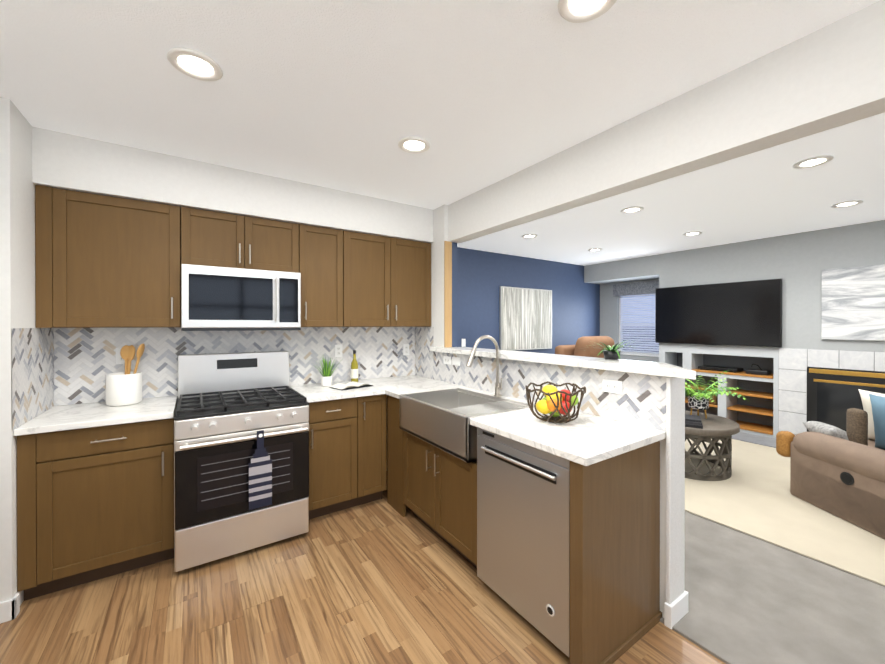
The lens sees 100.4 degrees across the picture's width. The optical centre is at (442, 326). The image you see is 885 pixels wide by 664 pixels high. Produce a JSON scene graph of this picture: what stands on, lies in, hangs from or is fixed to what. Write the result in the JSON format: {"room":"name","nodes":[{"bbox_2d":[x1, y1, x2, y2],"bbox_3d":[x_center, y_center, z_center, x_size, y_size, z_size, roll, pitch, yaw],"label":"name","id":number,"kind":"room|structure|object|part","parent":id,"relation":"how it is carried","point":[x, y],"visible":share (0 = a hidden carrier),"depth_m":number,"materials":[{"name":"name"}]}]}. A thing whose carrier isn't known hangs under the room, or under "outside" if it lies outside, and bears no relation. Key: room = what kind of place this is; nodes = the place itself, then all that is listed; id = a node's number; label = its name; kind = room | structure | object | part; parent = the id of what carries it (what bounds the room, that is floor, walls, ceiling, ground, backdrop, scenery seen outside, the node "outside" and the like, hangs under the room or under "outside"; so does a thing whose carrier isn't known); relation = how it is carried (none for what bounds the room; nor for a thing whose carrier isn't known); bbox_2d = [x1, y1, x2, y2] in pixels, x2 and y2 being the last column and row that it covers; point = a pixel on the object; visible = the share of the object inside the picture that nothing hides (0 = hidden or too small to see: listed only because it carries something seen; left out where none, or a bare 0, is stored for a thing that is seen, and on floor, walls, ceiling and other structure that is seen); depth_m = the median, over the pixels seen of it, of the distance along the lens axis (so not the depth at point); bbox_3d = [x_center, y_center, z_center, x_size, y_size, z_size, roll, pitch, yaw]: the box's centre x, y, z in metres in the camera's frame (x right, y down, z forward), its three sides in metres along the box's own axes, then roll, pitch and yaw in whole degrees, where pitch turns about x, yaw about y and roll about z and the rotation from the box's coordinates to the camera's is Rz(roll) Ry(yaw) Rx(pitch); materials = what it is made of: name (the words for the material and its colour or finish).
{"room":"kitchen","nodes":[
{"label":"kitchen","id":0,"kind":"room"},
{"bbox_2d":[0,97,53,604],"bbox_3d":[-3.402,0.164,1.461,2.500,2.585,0.785,0,0,-34],"label":"wall","id":1,"kind":"structure","parent":0,"point":[17,257],"depth_m":1.84,"materials":[{"name":"white paint"}]},
{"bbox_2d":[0,593,19,623],"bbox_3d":[-3.180,1.408,1.149,2.515,0.100,0.040,0,0,-34],"label":"baseboard","id":2,"kind":"structure","parent":1,"relation":"attached to","point":[9,609],"depth_m":1.82,"materials":[{"name":"white wood"}]},
{"bbox_2d":[11,328,62,429],"bbox_3d":[-2.316,0.260,2.115,0.030,0.507,0.655,0,0,-34],"label":"backsplash","id":3,"kind":"structure","parent":1,"relation":"attached to","point":[51,367],"depth_m":2.10,"materials":[{"name":"tile"}]},
{"bbox_2d":[32,127,432,242],"bbox_3d":[-1.303,-0.977,2.981,2.685,0.315,0.360,0,0,-34],"label":"soffit","id":4,"kind":"structure","parent":0,"point":[64,161],"depth_m":2.55,"materials":[{"name":"white paint"}]},
{"bbox_2d":[59,375,408,470],"bbox_3d":[-1.487,0.158,3.151,2.805,2.585,0.120,0,0,-34],"label":"wall","id":5,"kind":"structure","parent":0,"point":[338,381],"depth_m":3.70,"materials":[{"name":"white paint"}]},
{"bbox_2d":[35,185,180,327],"bbox_3d":[-2.131,-0.405,2.420,0.676,0.820,0.364,0,0,-34],"label":"upper cabinet","id":6,"kind":"object","parent":5,"relation":"attached to","point":[102,261],"visible":1,"depth_m":2.28,"materials":[{"name":"brown wood"}]},
{"bbox_2d":[63,327,414,404],"bbox_3d":[-1.401,0.256,3.131,2.683,0.507,0.008,0,0,-34],"label":"backsplash","id":7,"kind":"structure","parent":5,"relation":"attached to","point":[89,354],"depth_m":2.88,"materials":[{"name":"tile"}]},
{"bbox_2d":[116,348,124,363],"bbox_3d":[-2.229,0.202,2.570,0.072,0.116,0.008,0,0,-34],"label":"electrical outlet","id":8,"kind":"object","parent":7,"relation":"attached to","point":[119,360],"visible":0.42,"depth_m":2.56,"materials":[{"name":"white plastic"}]},
{"bbox_2d":[335,345,341,356],"bbox_3d":[-0.964,0.224,3.421,0.072,0.116,0.008,0,0,-34],"label":"electrical outlet","id":9,"kind":"object","parent":7,"relation":"attached to","point":[338,350],"visible":1,"depth_m":3.42,"materials":[{"name":"white plastic"}]},
{"bbox_2d":[403,344,408,354],"bbox_3d":[-0.375,0.237,3.818,0.072,0.116,0.008,0,0,-34],"label":"electrical outlet","id":10,"kind":"object","parent":7,"relation":"attached to","point":[405,349],"visible":1,"depth_m":3.81,"materials":[{"name":"white plastic"}]},
{"bbox_2d":[181,207,298,272],"bbox_3d":[-1.532,-0.619,2.822,0.761,0.396,0.364,0,0,-34],"label":"upper cabinet","id":11,"kind":"object","parent":5,"relation":"attached to","point":[213,238],"visible":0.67,"depth_m":2.68,"materials":[{"name":"brown wood"}]},
{"bbox_2d":[181,264,300,330],"bbox_3d":[-1.504,-0.195,2.784,0.755,0.443,0.450,0,0,-34],"label":"microwave","id":12,"kind":"object","parent":11,"relation":"attached to","point":[214,298],"visible":1,"depth_m":2.61,"materials":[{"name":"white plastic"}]},
{"bbox_2d":[299,224,342,326],"bbox_3d":[-1.066,-0.408,3.136,0.353,0.820,0.364,0,0,-34],"label":"upper cabinet","id":13,"kind":"object","parent":5,"relation":"attached to","point":[321,260],"visible":0.94,"depth_m":3.02,"materials":[{"name":"brown wood"}]},
{"bbox_2d":[343,231,430,326],"bbox_3d":[-0.553,-0.409,3.482,0.877,0.820,0.364,0,0,-34],"label":"upper cabinet","id":14,"kind":"object","parent":5,"relation":"attached to","point":[386,281],"visible":1,"depth_m":3.33,"materials":[{"name":"brown wood"}]},
{"bbox_2d":[0,471,725,663],"bbox_3d":[-0.636,1.494,-0.261,5.160,0.060,6.500,0,0,-34],"label":"floor","id":15,"kind":"structure","parent":0,"point":[382,581],"depth_m":1.87,"materials":[{"name":"brown wood"}]},
{"bbox_2d":[17,400,177,600],"bbox_3d":[-2.063,1.002,2.301,0.649,0.903,0.642,0,0,-34],"label":"base cabinet","id":16,"kind":"object","parent":15,"relation":"on","point":[95,503],"visible":1,"depth_m":2.05,"materials":[{"name":"brown wood"}]},
{"bbox_2d":[174,351,308,571],"bbox_3d":[-1.416,0.830,2.607,0.756,1.245,0.826,0,0,-34],"label":"range","id":17,"kind":"object","parent":15,"relation":"on","point":[241,452],"visible":1,"depth_m":2.33,"materials":[{"name":"silver metal"}]},
{"bbox_2d":[249,430,271,509],"bbox_3d":[-1.137,0.888,2.304,0.130,0.479,0.011,0,0,-34],"label":"towel","id":18,"kind":"object","parent":17,"relation":"hanging from","point":[260,467],"depth_m":2.30,"materials":[{"name":"blue fabric"}]},
{"bbox_2d":[308,394,385,518],"bbox_3d":[-0.887,0.999,3.092,0.650,0.903,0.642,0,0,-34],"label":"base cabinet","id":19,"kind":"object","parent":15,"relation":"on","point":[347,453],"visible":0.83,"depth_m":2.86,"materials":[{"name":"brown wood"}]},
{"bbox_2d":[387,388,533,568],"bbox_3d":[0.103,0.980,2.711,0.652,0.944,1.167,0,0,-34],"label":"base cabinet","id":20,"kind":"object","parent":15,"relation":"on","point":[433,488],"depth_m":2.44,"materials":[{"name":"brown wood"}]},
{"bbox_2d":[14,375,665,465],"bbox_3d":[-0.706,0.532,2.099,2.680,0.035,2.494,0,0,-34],"label":"countertop","id":21,"kind":"structure","parent":20,"relation":"on","point":[584,439],"depth_m":2.02,"materials":[{"name":"stone"}]},
{"bbox_2d":[105,344,144,405],"bbox_3d":[-2.109,0.312,2.456,0.201,0.400,0.186,0,0,-34],"label":"utensil crock","id":22,"kind":"object","parent":21,"relation":"on","point":[124,388],"visible":1,"depth_m":2.41,"materials":[{"name":"white ceramic"}]},
{"bbox_2d":[314,358,339,386],"bbox_3d":[-0.991,0.371,3.168,0.314,0.276,0.279,0,0,-34],"label":"potted plant","id":23,"kind":"object","parent":21,"relation":"on","point":[326,371],"visible":1,"depth_m":3.14,"materials":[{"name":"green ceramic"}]},
{"bbox_2d":[329,382,372,389],"bbox_3d":[-0.773,0.496,3.127,0.200,0.027,0.300,0,0,44],"label":"open book","id":24,"kind":"object","parent":21,"relation":"on","point":[347,386],"visible":0.98,"depth_m":3.08,"materials":[{"name":"white paper"}]},
{"bbox_2d":[351,350,357,381],"bbox_3d":[-0.806,0.361,3.381,0.068,0.294,0.068,0,0,-34],"label":"oil bottle","id":25,"kind":"object","parent":21,"relation":"on","point":[354,370],"visible":0.9,"depth_m":3.36,"materials":[{"name":"yellow glass"}]},
{"bbox_2d":[466,335,501,396],"bbox_3d":[0.306,0.286,2.631,0.318,0.451,0.086,0,0,-34],"label":"faucet","id":26,"kind":"object","parent":21,"relation":"on","point":[498,386],"visible":1,"depth_m":2.68,"materials":[{"name":"silver metal"}]},
{"bbox_2d":[525,381,585,422],"bbox_3d":[0.618,0.418,2.026,0.321,0.190,0.321,0,0,-34],"label":"fruit bowl","id":27,"kind":"object","parent":21,"relation":"on","point":[554,403],"visible":1,"depth_m":1.99,"materials":[{"name":"brown metal"}]},
{"bbox_3d":[0.139,0.635,2.566,0.550,0.254,0.830,0,0,-34],"label":"sink apron","id":28,"kind":"part","parent":20,"relation":"part of","materials":[{"name":"silver metal"}]},
{"bbox_2d":[477,427,569,656],"bbox_3d":[0.605,1.005,1.969,0.638,0.900,0.618,0,0,-34],"label":"dishwasher","id":29,"kind":"object","parent":15,"relation":"on","point":[523,530],"visible":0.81,"depth_m":1.75,"materials":[{"name":"silver metal"}]},
{"bbox_2d":[570,441,661,663],"bbox_3d":[0.809,1.004,1.686,0.640,0.903,0.075,0,0,-34],"label":"cabinet end panel","id":30,"kind":"object","parent":15,"relation":"on","point":[615,613],"visible":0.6,"depth_m":1.61,"materials":[{"name":"brown wood"}]},
{"bbox_2d":[0,0,884,265],"bbox_3d":[1.077,-1.168,1.490,9.970,0.080,7.510,0,0,-34],"label":"ceiling","id":31,"kind":"structure","parent":0,"point":[349,95],"depth_m":1.80,"materials":[{"name":"white paint"}]},
{"bbox_2d":[167,47,222,80],"bbox_3d":[-1.055,-1.119,1.578,0.200,0.016,0.200,0,0,-34],"label":"recessed light","id":32,"kind":"object","parent":31,"relation":"in","point":[195,64],"visible":0.98,"depth_m":1.57,"materials":[{"name":"white"}]},
{"bbox_2d":[398,136,429,152],"bbox_3d":[-0.174,-1.121,2.277,0.200,0.016,0.200,0,0,-34],"label":"recessed light","id":33,"kind":"object","parent":31,"relation":"in","point":[412,144],"visible":1,"depth_m":2.27,"materials":[{"name":"white"}]},
{"bbox_2d":[522,234,537,237],"bbox_3d":[1.087,-1.131,4.599,0.200,0.016,0.200,0,0,-34],"label":"recessed light","id":34,"kind":"object","parent":31,"relation":"in","point":[530,236],"visible":1,"depth_m":4.59,"materials":[{"name":"white"}]},
{"bbox_2d":[558,0,616,22],"bbox_3d":[0.496,-1.117,1.254,0.200,0.016,0.200,0,0,-34],"label":"recessed light","id":35,"kind":"object","parent":31,"relation":"in","point":[577,11],"visible":1,"depth_m":1.29,"materials":[{"name":"white"}]},
{"bbox_2d":[588,248,601,251],"bbox_3d":[2.251,-1.134,5.440,0.200,0.016,0.200,0,0,-34],"label":"recessed light","id":36,"kind":"object","parent":31,"relation":"in","point":[595,249],"visible":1,"depth_m":5.41,"materials":[{"name":"white"}]},
{"bbox_2d":[621,206,643,213],"bbox_3d":[1.826,-1.127,3.552,0.200,0.016,0.200,0,0,-34],"label":"recessed light","id":37,"kind":"object","parent":31,"relation":"in","point":[631,209],"visible":1,"depth_m":3.54,"materials":[{"name":"white"}]},
{"bbox_2d":[683,231,702,235],"bbox_3d":[3.033,-1.130,4.470,0.200,0.016,0.200,0,0,-34],"label":"recessed light","id":38,"kind":"object","parent":31,"relation":"in","point":[692,233],"visible":1,"depth_m":4.47,"materials":[{"name":"white"}]},
{"bbox_2d":[793,155,833,168],"bbox_3d":[2.525,-1.122,2.515,0.200,0.016,0.200,0,0,-34],"label":"recessed light","id":39,"kind":"object","parent":31,"relation":"in","point":[814,161],"visible":0.98,"depth_m":2.50,"materials":[{"name":"white"}]},
{"bbox_2d":[831,200,862,207],"bbox_3d":[3.708,-1.126,3.381,0.200,0.016,0.200,0,0,-34],"label":"recessed light","id":40,"kind":"object","parent":31,"relation":"in","point":[847,203],"visible":1,"depth_m":3.37,"materials":[{"name":"white"}]},
{"bbox_2d":[457,247,599,353],"bbox_3d":[1.173,0.146,6.014,4.525,2.585,0.120,0,0,-34],"label":"wall","id":41,"kind":"structure","parent":0,"point":[483,277],"depth_m":5.97,"materials":[{"name":"blue paint"}]},
{"bbox_2d":[462,339,465,346],"bbox_3d":[0.306,0.231,5.355,0.072,0.116,0.006,0,0,-34],"label":"light switch","id":42,"kind":"object","parent":41,"relation":"attached to","point":[463,342],"visible":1,"depth_m":5.36,"materials":[{"name":"white plastic"}]},
{"bbox_2d":[499,286,551,350],"bbox_3d":[1.394,-0.127,6.065,1.200,1.010,0.035,0,0,-34],"label":"framed picture","id":43,"kind":"object","parent":41,"relation":"attached to","point":[525,318],"visible":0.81,"depth_m":6.01,"materials":[{"name":"grey"}]},
{"bbox_2d":[417,204,665,617],"bbox_3d":[0.218,0.157,3.256,0.140,2.585,3.390,0,0,-34],"label":"wall","id":44,"kind":"structure","parent":0,"point":[440,225],"depth_m":3.45,"materials":[{"name":"white paint"}]},
{"bbox_2d":[444,241,456,346],"bbox_3d":[0.081,-0.302,3.457,0.147,0.986,0.016,0,0,-34],"label":"trim","id":45,"kind":"structure","parent":44,"relation":"attached to","point":[450,294],"depth_m":3.44,"materials":[{"name":"brown wood"}]},
{"bbox_2d":[415,327,665,430],"bbox_3d":[0.404,0.257,2.840,0.013,0.507,2.490,0,0,-34],"label":"backsplash","id":46,"kind":"structure","parent":44,"relation":"attached to","point":[642,400],"depth_m":2.35,"materials":[{"name":"tile"}]},
{"bbox_2d":[443,356,450,364],"bbox_3d":[0.042,0.307,3.377,0.008,0.072,0.116,0,0,-34],"label":"outlet","id":47,"kind":"object","parent":46,"relation":"attached to","point":[446,359],"visible":1,"depth_m":3.38,"materials":[{"name":"white plastic"}]},
{"bbox_2d":[452,357,459,365],"bbox_3d":[0.122,0.306,3.260,0.006,0.072,0.116,0,0,-34],"label":"light switch","id":48,"kind":"object","parent":46,"relation":"attached to","point":[455,360],"visible":1,"depth_m":3.25,"materials":[{"name":"white plastic"}]},
{"bbox_2d":[602,379,621,393],"bbox_3d":[0.940,0.331,2.043,0.008,0.072,0.116,0,0,-34],"label":"outlet","id":49,"kind":"object","parent":46,"relation":"attached to","point":[611,386],"visible":1,"depth_m":2.04,"materials":[{"name":"white plastic"}]},
{"bbox_2d":[430,347,695,379],"bbox_3d":[0.619,0.215,2.679,0.268,0.040,2.272,0,0,-34],"label":"bar","id":50,"kind":"object","parent":44,"relation":"on","point":[650,368],"visible":1,"depth_m":2.17,"materials":[{"name":"stone"}]},
{"bbox_2d":[585,340,635,359],"bbox_3d":[1.028,0.140,2.231,0.328,0.113,0.364,0,0,-34],"label":"spider plant","id":51,"kind":"object","parent":50,"relation":"on","point":[612,353],"visible":1,"depth_m":2.21,"materials":[{"name":"green plant"}]},
{"bbox_2d":[664,377,687,628],"bbox_3d":[1.164,0.848,1.831,0.180,1.214,0.035,0,0,-34],"label":"half wall end","id":52,"kind":"object","parent":44,"relation":"attached to","point":[675,607],"visible":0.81,"depth_m":1.81,"materials":[{"name":"white paint"}]},
{"bbox_2d":[600,278,658,361],"bbox_3d":[5.163,0.153,4.246,0.120,2.585,7.510,0,0,-34],"label":"wall","id":53,"kind":"structure","parent":0,"point":[609,314],"depth_m":7.02,"materials":[{"name":"grey paint"}]},
{"bbox_2d":[613,280,658,295],"bbox_3d":[3.516,-0.683,6.533,0.046,0.220,1.030,0,0,-34],"label":"window valance","id":54,"kind":"object","parent":53,"relation":"attached to","point":[639,288],"visible":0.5,"depth_m":6.59,"materials":[{"name":"grey fabric"}]},
{"bbox_2d":[619,294,658,356],"bbox_3d":[3.576,-0.038,6.576,0.130,1.110,0.950,0,0,-34],"label":"window","id":55,"kind":"structure","parent":53,"relation":"in","point":[638,353],"depth_m":6.78,"materials":[{"name":"white"}]},
{"bbox_2d":[620,294,658,353],"bbox_3d":[3.567,-0.065,6.570,0.050,1.055,0.820,0,0,-34],"label":"window blinds","id":56,"kind":"object","parent":55,"relation":"attached to","point":[627,302],"visible":0.65,"depth_m":6.63,"materials":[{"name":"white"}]},
{"bbox_2d":[448,0,884,242],"bbox_3d":[1.770,-0.956,1.017,0.140,0.340,5.949,0,0,-34],"label":"header beam","id":57,"kind":"structure","parent":0,"point":[829,77],"depth_m":1.69,"materials":[{"name":"white paint"}]},
{"bbox_2d":[584,220,884,351],"bbox_3d":[4.939,0.154,4.023,0.500,2.585,7.390,0,0,-34],"label":"wall","id":58,"kind":"structure","parent":0,"point":[797,263],"depth_m":4.57,"materials":[{"name":"grey paint"}]},
{"bbox_2d":[655,278,781,346],"bbox_3d":[3.800,-0.172,5.211,0.059,0.862,1.505,0,0,-34],"label":"tv","id":59,"kind":"object","parent":58,"relation":"attached to","point":[745,313],"visible":1,"depth_m":5.08,"materials":[{"name":"black"}]},
{"bbox_2d":[659,345,778,438],"bbox_3d":[4.027,0.866,5.370,0.512,1.150,1.440,0,0,-34],"label":"built-in bookshelf","id":60,"kind":"object","parent":58,"relation":"in","point":[756,413],"visible":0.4,"depth_m":5.15,"materials":[{"name":"grey wood"}]},
{"bbox_2d":[693,389,717,404],"bbox_3d":[3.920,1.023,5.466,0.322,0.178,0.381,0,0,-34],"label":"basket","id":61,"kind":"object","parent":60,"relation":"in","point":[715,399],"visible":0.12,"depth_m":5.26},
{"bbox_2d":[698,365,742,372],"bbox_3d":[3.991,0.604,5.303,0.244,0.048,0.470,0,0,-34],"label":"cable box","id":62,"kind":"object","parent":60,"relation":"in","point":[722,368],"visible":1,"depth_m":5.25,"materials":[{"name":"black plastic"}]},
{"bbox_2d":[746,364,770,374],"bbox_3d":[4.196,0.564,4.899,0.163,0.132,0.230,0,0,-34],"label":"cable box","id":63,"kind":"object","parent":60,"relation":"in","point":[758,371],"visible":1,"depth_m":4.85,"materials":[{"name":"black plastic"}]},
{"bbox_2d":[778,348,884,434],"bbox_3d":[4.752,0.857,3.845,0.012,1.180,1.900,0,0,-34],"label":"wall tiles","id":64,"kind":"structure","parent":58,"relation":"attached to","point":[794,363],"depth_m":4.45,"materials":[{"name":"grey tile"}]},
{"bbox_2d":[807,366,884,431],"bbox_3d":[4.673,0.952,3.967,0.048,0.950,1.090,0,0,-34],"label":"fireplace insert","id":65,"kind":"object","parent":58,"relation":"in","point":[833,395],"visible":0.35,"depth_m":4.20,"materials":[{"name":"black metal"}]},
{"bbox_2d":[821,264,884,340],"bbox_3d":[4.765,-0.258,3.798,0.032,0.810,1.215,0,0,-34],"label":"framed picture","id":66,"kind":"object","parent":58,"relation":"attached to","point":[853,303],"visible":0.96,"depth_m":4.08},
{"bbox_2d":[660,511,884,663],"bbox_3d":[3.217,1.475,2.942,4.810,0.072,7.510,0,0,-34],"label":"floor carpet","id":67,"kind":"object","parent":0,"point":[753,600],"depth_m":1.91,"materials":[{"name":"grey carpet"}]},
{"bbox_2d":[732,432,775,447],"bbox_3d":[4.179,1.424,4.330,0.416,0.018,3.340,0,0,-34],"label":"hearth","id":68,"kind":"object","parent":67,"relation":"on","point":[756,439],"depth_m":4.63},
{"bbox_2d":[685,439,884,585],"bbox_3d":[2.759,1.428,3.802,2.470,0.012,4.250,0,0,-34],"label":"area rug","id":69,"kind":"object","parent":67,"relation":"on","point":[752,495],"visible":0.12,"depth_m":2.81,"materials":[{"name":"beige carpet"}]},
{"bbox_2d":[555,336,614,357],"bbox_3d":[2.142,0.772,4.761,1.210,1.291,1.015,0,0,-34],"label":"recliner sofa","id":70,"kind":"object","parent":69,"relation":"on","point":[580,349],"visible":0.04,"depth_m":4.79,"materials":[{"name":"brown leather"}]},
{"bbox_2d":[685,410,739,480],"bbox_3d":[2.491,1.177,3.760,0.840,0.489,0.840,0,0,-34],"label":"coffee table","id":71,"kind":"object","parent":69,"relation":"on","point":[716,429],"visible":0.5,"depth_m":3.43,"materials":[{"name":"brown wood"}]},
{"bbox_2d":[685,414,702,428],"bbox_3d":[2.370,0.896,3.508,0.160,0.072,0.220,0,0,31],"label":"books","id":72,"kind":"object","parent":71,"relation":"on","point":[694,421],"visible":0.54,"depth_m":3.43,"materials":[{"name":"black paper"}]},
{"bbox_2d":[685,371,748,418],"bbox_3d":[2.657,0.693,3.787,0.798,0.479,0.780,0,0,-34],"label":"potted plant","id":73,"kind":"object","parent":71,"relation":"on","point":[698,400],"visible":0.81,"depth_m":3.73,"materials":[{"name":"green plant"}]},
{"bbox_2d":[776,389,884,538],"bbox_3d":[3.817,0.903,2.639,1.800,1.046,1.235,0,0,-1],"label":"recliner sofa","id":74,"kind":"object","parent":69,"relation":"on","point":[837,472],"visible":1,"depth_m":2.82,"materials":[{"name":"brown leather"}]},
{"bbox_2d":[858,389,884,440],"bbox_3d":[3.631,0.749,2.897,0.315,0.433,0.508,0,0,-34],"label":"pillow","id":75,"kind":"object","parent":74,"relation":"on","point":[865,398],"depth_m":3.05,"materials":[{"name":"white fabric"}]},
{"bbox_2d":[869,394,884,449],"bbox_3d":[3.441,0.748,2.677,0.318,0.436,0.478,0,0,-34],"label":"pillow","id":76,"kind":"object","parent":74,"relation":"on","point":[877,402],"depth_m":2.82,"materials":[{"name":"blue fabric"}]},
{"label":"outside","id":77,"kind":"structure","parent":0,"visible":0},
{"bbox_2d":[623,295,658,351],"bbox_3d":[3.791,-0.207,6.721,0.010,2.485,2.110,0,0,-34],"label":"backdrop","id":78,"kind":"structure","parent":77,"point":[639,329],"depth_m":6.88,"materials":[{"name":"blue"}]}
]}

